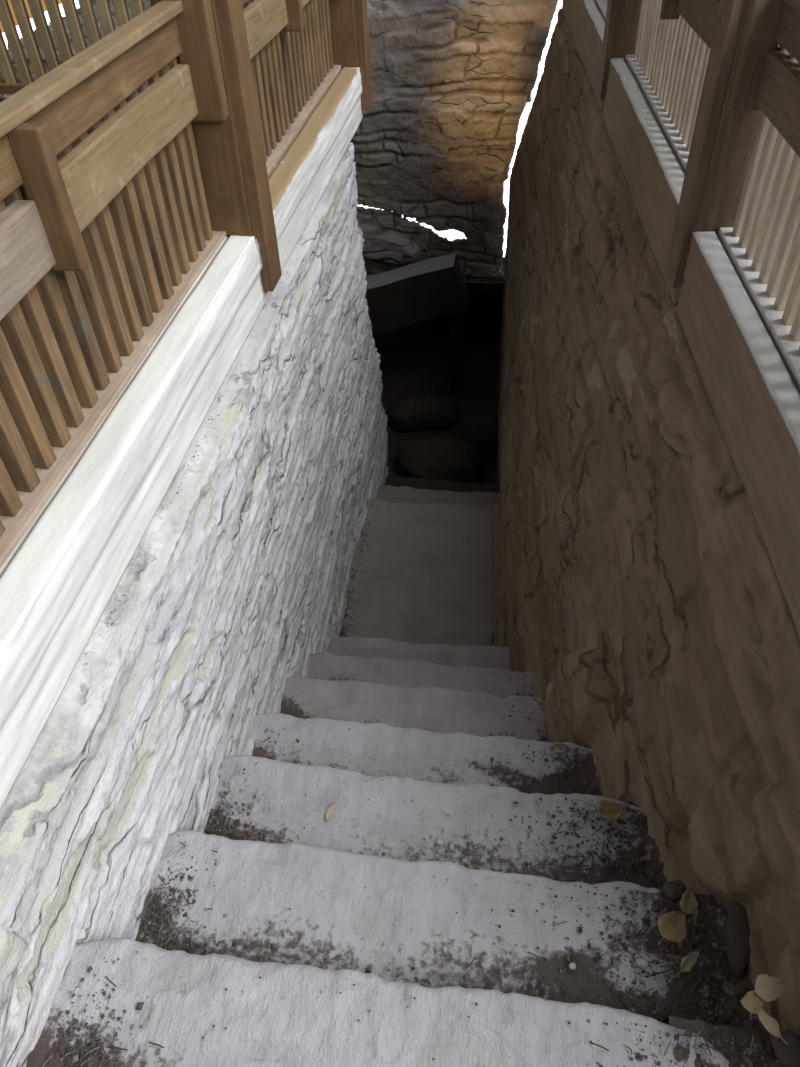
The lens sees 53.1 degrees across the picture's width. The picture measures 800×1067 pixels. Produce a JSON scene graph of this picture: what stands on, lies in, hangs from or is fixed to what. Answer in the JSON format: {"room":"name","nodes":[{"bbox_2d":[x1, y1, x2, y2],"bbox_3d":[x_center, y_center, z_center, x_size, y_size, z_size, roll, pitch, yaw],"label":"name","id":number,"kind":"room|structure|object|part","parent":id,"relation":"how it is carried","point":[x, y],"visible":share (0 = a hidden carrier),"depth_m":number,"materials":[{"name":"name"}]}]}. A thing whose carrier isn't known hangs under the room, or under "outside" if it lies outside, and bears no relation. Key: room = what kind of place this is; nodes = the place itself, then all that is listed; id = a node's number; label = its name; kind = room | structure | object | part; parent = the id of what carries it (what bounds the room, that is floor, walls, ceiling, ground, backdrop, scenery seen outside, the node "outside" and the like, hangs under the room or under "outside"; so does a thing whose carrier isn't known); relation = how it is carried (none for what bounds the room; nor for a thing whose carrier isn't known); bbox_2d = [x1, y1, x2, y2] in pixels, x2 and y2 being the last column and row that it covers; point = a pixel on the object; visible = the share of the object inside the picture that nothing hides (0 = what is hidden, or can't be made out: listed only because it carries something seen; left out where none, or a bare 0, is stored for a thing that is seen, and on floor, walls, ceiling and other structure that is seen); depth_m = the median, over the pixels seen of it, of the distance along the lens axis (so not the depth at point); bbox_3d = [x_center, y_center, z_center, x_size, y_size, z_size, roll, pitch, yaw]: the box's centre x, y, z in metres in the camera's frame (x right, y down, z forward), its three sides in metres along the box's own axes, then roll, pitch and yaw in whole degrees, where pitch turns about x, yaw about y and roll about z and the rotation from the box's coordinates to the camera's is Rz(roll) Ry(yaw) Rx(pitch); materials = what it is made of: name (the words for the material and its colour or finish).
{"room":"outdoor stone stairway","nodes":[
{"label":"outdoor stone stairway","id":0,"kind":"room"},
{"bbox_2d":[0,142,387,1066],"bbox_3d":[-0.952,0.255,3.140,1.369,2.506,3.858,3,44,6],"label":"wall","id":1,"kind":"structure","parent":0,"point":[244,577],"depth_m":1.78,"materials":[{"name":"white stone"}]},
{"bbox_2d":[0,235,263,810],"bbox_3d":[-0.598,0.003,1.454,0.163,0.202,2.100,4,44,7],"label":"sill","id":2,"kind":"structure","parent":1,"relation":"on","point":[57,583],"depth_m":1.45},
{"bbox_2d":[226,67,362,305],"bbox_3d":[-0.343,-1.295,2.790,0.163,0.202,1.660,4,44,7],"label":"sill","id":3,"kind":"structure","parent":1,"relation":"on","point":[302,174],"depth_m":2.69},
{"bbox_2d":[0,0,371,567],"bbox_3d":[-0.483,-1.106,1.679,0.185,1.400,3.681,4,44,7],"label":"railing","id":4,"kind":"object","parent":3,"relation":"on","point":[125,166],"visible":1,"depth_m":1.61,"materials":[{"name":"brown wood"}]},
{"bbox_3d":[-0.621,-0.501,1.074,0.052,0.023,1.950,4,44,7],"label":"handrail","id":5,"kind":"part","parent":4,"relation":"part of","materials":[{"name":"brown wood"}]},
{"bbox_3d":[-0.479,-1.278,1.742,0.153,1.240,0.113,4,44,7],"label":"post","id":6,"kind":"part","parent":4,"relation":"part of","materials":[{"name":"brown wood"}]},
{"bbox_3d":[-0.260,-2.396,2.893,0.153,1.240,0.113,4,44,7],"label":"post","id":7,"kind":"part","parent":4,"relation":"part of","materials":[{"name":"brown wood"}]},
{"bbox_2d":[0,0,557,281],"bbox_3d":[-1.653,-3.401,5.316,5.372,3.614,0.199,4,44,7],"label":"wall","id":8,"kind":"structure","parent":0,"point":[453,81],"depth_m":5.52,"materials":[{"name":"brown stone"}]},
{"bbox_2d":[0,0,61,32],"bbox_3d":[-2.490,-3.938,5.444,2.462,1.348,0.203,4,44,7],"label":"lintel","id":9,"kind":"object","parent":8,"relation":"attached to","point":[9,1],"visible":0.21,"depth_m":5.59,"materials":[{"name":"brown wood"}]},
{"bbox_2d":[339,499,494,645],"bbox_3d":[0.147,0.278,3.784,0.870,0.206,1.095,4,44,7],"label":"landing slab","id":10,"kind":"object","parent":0,"point":[427,569],"visible":0.59,"depth_m":3.73,"materials":[{"name":"grey stone"}]},
{"bbox_2d":[42,258,780,1066],"bbox_3d":[0.192,0.294,2.440,1.198,1.644,2.890,4,44,7],"label":"debris","id":11,"kind":"object","parent":10,"relation":"on","point":[646,921],"visible":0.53,"depth_m":1.44,"materials":[{"name":"brown soil"}]},
{"bbox_2d":[327,636,511,670],"bbox_3d":[0.084,0.586,3.179,0.826,0.205,0.293,4,44,7],"label":"stone step","id":12,"kind":"structure","parent":10,"relation":"on","point":[364,647],"depth_m":3.17,"materials":[{"name":"grey stone"}]},
{"bbox_2d":[306,652,533,696],"bbox_3d":[0.073,0.617,2.857,0.874,0.206,0.289,4,44,7],"label":"stone step","id":13,"kind":"structure","parent":12,"relation":"on","point":[327,666],"depth_m":2.85,"materials":[{"name":"grey stone"}]},
{"bbox_2d":[280,676,546,741],"bbox_3d":[0.057,0.656,2.530,0.912,0.204,0.325,4,44,7],"label":"stone step","id":14,"kind":"structure","parent":13,"relation":"on","point":[442,710],"depth_m":2.51,"materials":[{"name":"grey stone"}]},
{"bbox_2d":[252,713,591,794],"bbox_3d":[0.042,0.701,2.196,0.954,0.204,0.306,4,44,7],"label":"stone step","id":15,"kind":"structure","parent":14,"relation":"on","point":[457,758],"depth_m":2.17,"materials":[{"name":"grey stone"}]},
{"bbox_2d":[204,755,647,884],"bbox_3d":[0.051,0.747,1.859,1.047,0.204,0.326,4,44,7],"label":"stone step","id":16,"kind":"structure","parent":15,"relation":"on","point":[415,826],"depth_m":1.82,"materials":[{"name":"grey stone"}]},
{"bbox_2d":[323,802,334,824],"bbox_3d":[-0.162,0.640,1.827,0.014,0.009,0.059,20,48,22],"label":"dry leaf","id":17,"kind":"object","parent":16,"relation":"on","point":[329,813],"visible":1,"depth_m":1.83,"materials":[{"name":"beige plant"}]},
{"bbox_2d":[135,830,699,1021],"bbox_3d":[0.025,0.800,1.516,1.069,0.205,0.318,4,44,7],"label":"stone step","id":18,"kind":"structure","parent":16,"relation":"on","point":[341,919],"depth_m":1.47,"materials":[{"name":"grey stone"}]},
{"bbox_2d":[26,938,728,1066],"bbox_3d":[-0.030,0.854,1.174,1.036,0.205,0.342,4,44,7],"label":"stone step","id":19,"kind":"structure","parent":18,"relation":"on","point":[281,1018],"depth_m":1.18,"materials":[{"name":"white stone"}]},
{"bbox_2d":[569,962,575,969],"bbox_3d":[0.301,0.755,1.396,0.013,0.008,0.011,-8,44,-5],"label":"pebble","id":20,"kind":"object","parent":18,"relation":"on","point":[572,966],"visible":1,"depth_m":1.39,"materials":[{"name":"grey stone"}]},
{"bbox_2d":[636,958,647,968],"bbox_3d":[0.419,0.746,1.388,0.021,0.012,0.017,2,44,5],"label":"pebble","id":21,"kind":"object","parent":18,"relation":"on","point":[641,963],"visible":1,"depth_m":1.38,"materials":[{"name":"grey stone"}]},
{"bbox_2d":[658,912,686,944],"bbox_3d":[0.475,0.694,1.407,0.066,0.017,0.050,-8,44,-5],"label":"dry leaf","id":22,"kind":"object","parent":18,"relation":"on","point":[671,927],"visible":1,"depth_m":1.41,"materials":[{"name":"yellow plant"}]},
{"bbox_2d":[663,880,686,900],"bbox_3d":[0.509,0.662,1.481,0.042,0.029,0.035,-8,44,-5],"label":"stone","id":23,"kind":"object","parent":18,"relation":"on","point":[674,890],"visible":0.87,"depth_m":1.47,"materials":[{"name":"stone"}]},
{"bbox_2d":[680,889,697,920],"bbox_3d":[0.514,0.663,1.432,0.053,0.015,0.030,-28,49,-24],"label":"dry leaf","id":24,"kind":"object","parent":18,"relation":"on","point":[688,904],"visible":1,"depth_m":1.43,"materials":[{"name":"yellow plant"}]},
{"bbox_2d":[436,839,442,845],"bbox_3d":[0.088,0.684,1.774,0.015,0.010,0.012,7,45,10],"label":"pebble","id":25,"kind":"object","parent":16,"relation":"on","point":[438,842],"visible":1,"depth_m":1.77,"materials":[{"name":"grey stone"}]},
{"bbox_2d":[594,799,622,820],"bbox_3d":[0.464,0.618,1.781,0.051,0.022,0.063,34,54,32],"label":"dry leaf","id":26,"kind":"object","parent":16,"relation":"on","point":[610,810],"visible":1,"depth_m":1.78,"materials":[{"name":"plant"}]},
{"bbox_2d":[549,743,568,747],"bbox_3d":[0.424,0.567,2.137,0.052,0.007,0.013,-1,44,2],"label":"dry leaf","id":27,"kind":"object","parent":15,"relation":"on","point":[559,745],"visible":1,"depth_m":2.14,"materials":[{"name":"brown plant"}]},
{"bbox_2d":[529,687,799,1066],"bbox_3d":[0.545,0.759,2.121,0.324,1.508,1.984,-1,44,2],"label":"dirt","id":28,"kind":"object","parent":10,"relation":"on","point":[740,1027],"visible":0.3,"depth_m":1.36,"materials":[{"name":"brown soil"}]},
{"bbox_2d":[677,951,698,976],"bbox_3d":[0.490,0.735,1.366,0.065,0.012,0.019,-35,52,-29],"label":"dry leaf","id":29,"kind":"object","parent":28,"relation":"on","point":[688,961],"visible":1,"depth_m":1.37,"materials":[{"name":"plant"}]},
{"bbox_2d":[726,899,750,980],"bbox_3d":[0.598,0.708,1.413,0.044,0.041,0.154,11,45,14],"label":"stone","id":30,"kind":"object","parent":28,"relation":"on","point":[738,950],"visible":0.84,"depth_m":1.39,"materials":[{"name":"stone"}]},
{"bbox_2d":[740,990,763,1019],"bbox_3d":[0.499,0.670,1.139,0.037,0.013,0.027,-25,48,-22],"label":"dry leaf","id":31,"kind":"object","parent":28,"relation":"on","point":[751,1001],"visible":1,"depth_m":1.14,"materials":[{"name":"brown plant"}]},
{"bbox_2d":[748,973,783,1001],"bbox_3d":[0.527,0.655,1.149,0.037,0.019,0.056,34,54,32],"label":"dry leaf","id":32,"kind":"object","parent":28,"relation":"on","point":[768,988],"visible":1,"depth_m":1.15,"materials":[{"name":"beige plant"}]},
{"bbox_2d":[756,1008,787,1044],"bbox_3d":[0.520,0.687,1.118,0.049,0.008,0.023,24,50,25],"label":"dry leaf","id":33,"kind":"object","parent":28,"relation":"on","point":[771,1025],"visible":1,"depth_m":1.12,"materials":[{"name":"beige plant"}]},
{"bbox_2d":[770,1028,799,1066],"bbox_3d":[0.541,0.718,1.116,0.040,0.024,0.049,-4,44,-1],"label":"stone","id":34,"kind":"object","parent":28,"relation":"on","point":[788,1055],"visible":0.94,"depth_m":1.11,"materials":[{"name":"brown stone"}]},
{"bbox_2d":[776,944,799,1035],"bbox_3d":[0.624,0.691,1.215,0.083,0.128,0.148,8,45,11],"label":"stone","id":35,"kind":"object","parent":28,"relation":"on","point":[788,971],"visible":0.76,"depth_m":1.20,"materials":[{"name":"brown stone"}]},
{"bbox_2d":[372,327,500,483],"bbox_3d":[0.280,-0.722,6.021,2.059,0.195,3.140,4,44,7],"label":"dark opening","id":36,"kind":"structure","parent":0,"point":[413,361],"depth_m":6.54,"materials":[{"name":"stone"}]},
{"bbox_2d":[388,470,397,476],"bbox_3d":[-0.147,-0.239,5.305,0.305,0.426,0.253,-1,44,2],"label":"rock","id":37,"kind":"object","parent":36,"relation":"on","point":[390,473],"visible":0.03,"depth_m":5.19,"materials":[{"name":"stone"}]},
{"bbox_2d":[385,394,459,432],"bbox_3d":[0.162,-0.920,6.043,0.566,0.274,0.331,-4,44,-1],"label":"rock","id":38,"kind":"object","parent":36,"relation":"on","point":[411,413],"visible":1,"depth_m":5.93,"materials":[{"name":"stone"}]},
{"bbox_2d":[397,435,482,482],"bbox_3d":[0.279,-0.444,5.576,0.601,0.396,0.475,2,44,5],"label":"rock","id":39,"kind":"object","parent":36,"relation":"on","point":[431,457],"visible":0.6,"depth_m":5.41,"materials":[{"name":"stone"}]},
{"bbox_2d":[385,476,498,492],"bbox_3d":[0.168,-0.077,4.903,1.030,0.405,0.381,4,44,7],"label":"stone step","id":40,"kind":"structure","parent":36,"relation":"on","point":[418,483],"depth_m":4.85,"materials":[{"name":"grey stone"}]},
{"bbox_2d":[377,485,498,505],"bbox_3d":[0.194,-0.064,4.426,0.900,0.205,0.392,4,44,7],"label":"stone step","id":41,"kind":"structure","parent":40,"relation":"on","point":[401,494],"depth_m":4.44,"materials":[{"name":"grey stone"}]},
{"bbox_2d":[462,414,497,459],"bbox_3d":[0.600,-0.675,5.729,0.319,0.363,0.298,16,47,19],"label":"rock","id":42,"kind":"object","parent":36,"relation":"on","point":[481,430],"visible":0.58,"depth_m":5.60,"materials":[{"name":"stone"}]},
{"bbox_3d":[0.428,-1.460,6.028,0.108,0.960,0.107,4,44,7],"label":"prop","id":43,"kind":"object","parent":36,"relation":"on","visible":0},
{"bbox_2d":[365,253,468,333],"bbox_3d":[0.043,-1.720,5.793,0.902,0.574,0.232,4,44,7],"label":"beam","id":44,"kind":"structure","parent":43,"relation":"on","point":[429,289],"depth_m":5.68,"materials":[{"name":"brown wood"}]},
{"bbox_2d":[402,257,504,330],"bbox_3d":[0.475,-2.001,6.905,2.231,0.782,0.194,4,44,7],"label":"wall","id":45,"kind":"structure","parent":0,"point":[484,314],"depth_m":6.91,"materials":[{"name":"stone"}]},
{"bbox_2d":[466,263,504,297],"bbox_3d":[0.296,-2.101,6.557,1.716,0.141,0.412,4,44,7],"label":"ceiling","id":46,"kind":"structure","parent":0,"point":[483,289],"depth_m":6.36,"materials":[{"name":"stone"}]},
{"bbox_2d":[492,8,799,1029],"bbox_3d":[0.840,-0.160,3.814,0.921,2.926,5.830,4,44,7],"label":"wall","id":47,"kind":"structure","parent":0,"point":[635,580],"depth_m":2.22,"materials":[{"name":"stone"}]},
{"bbox_2d":[562,0,625,111],"bbox_3d":[1.003,-2.595,4.094,0.167,0.226,2.000,1,44,4],"label":"sill","id":48,"kind":"structure","parent":47,"relation":"on","point":[585,20],"depth_m":3.88,"materials":[{"name":"wood"}]},
{"bbox_2d":[602,58,717,303],"bbox_3d":[0.888,-1.285,2.737,0.166,0.226,1.620,1,44,4],"label":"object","id":49,"kind":"structure","parent":47,"relation":"on","point":[654,173],"depth_m":2.63,"materials":[{"name":"wood"}]},
{"bbox_2d":[676,231,799,638],"bbox_3d":[0.771,0.054,1.352,0.165,0.226,2.160,1,44,4],"label":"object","id":50,"kind":"structure","parent":47,"relation":"on","point":[752,390],"depth_m":1.66,"materials":[{"name":"wood"}]},
{"bbox_2d":[596,0,799,384],"bbox_3d":[0.843,-1.730,2.261,0.166,1.400,5.650,1,44,4],"label":"railing","id":51,"kind":"object","parent":50,"relation":"on","point":[721,78],"visible":1,"depth_m":1.88,"materials":[{"name":"brown wood"}]},
{"bbox_3d":[0.908,-2.416,2.855,0.141,1.240,0.123,1,44,4],"label":"post","id":52,"kind":"part","parent":51,"relation":"part of","materials":[{"name":"brown wood"}]},
{"bbox_3d":[0.806,-1.259,1.658,0.141,1.240,0.118,1,44,4],"label":"post","id":53,"kind":"part","parent":51,"relation":"part of","materials":[{"name":"brown wood"}]},
{"bbox_3d":[0.743,-0.458,0.961,0.053,0.023,2.005,1,44,4],"label":"handrail","id":54,"kind":"part","parent":51,"relation":"part of","materials":[{"name":"brown wood"}]},
{"bbox_3d":[-3.245,0.142,1.574,5.216,0.129,6.166,4,44,7],"label":"floor","id":55,"kind":"structure","parent":0,"visible":0},
{"bbox_2d":[0,0,150,93],"bbox_3d":[-1.573,-2.166,3.022,2.350,0.903,0.083,4,44,7],"label":"railing","id":56,"kind":"object","parent":55,"relation":"on","point":[10,84],"visible":0.27,"depth_m":3.14,"materials":[{"name":"brown wood"}]},
{"bbox_3d":[-1.558,-1.854,3.322,2.350,0.038,0.083,4,44,7],"label":"rail","id":57,"kind":"part","parent":56,"relation":"part of","materials":[{"name":"brown wood"}]}
]}

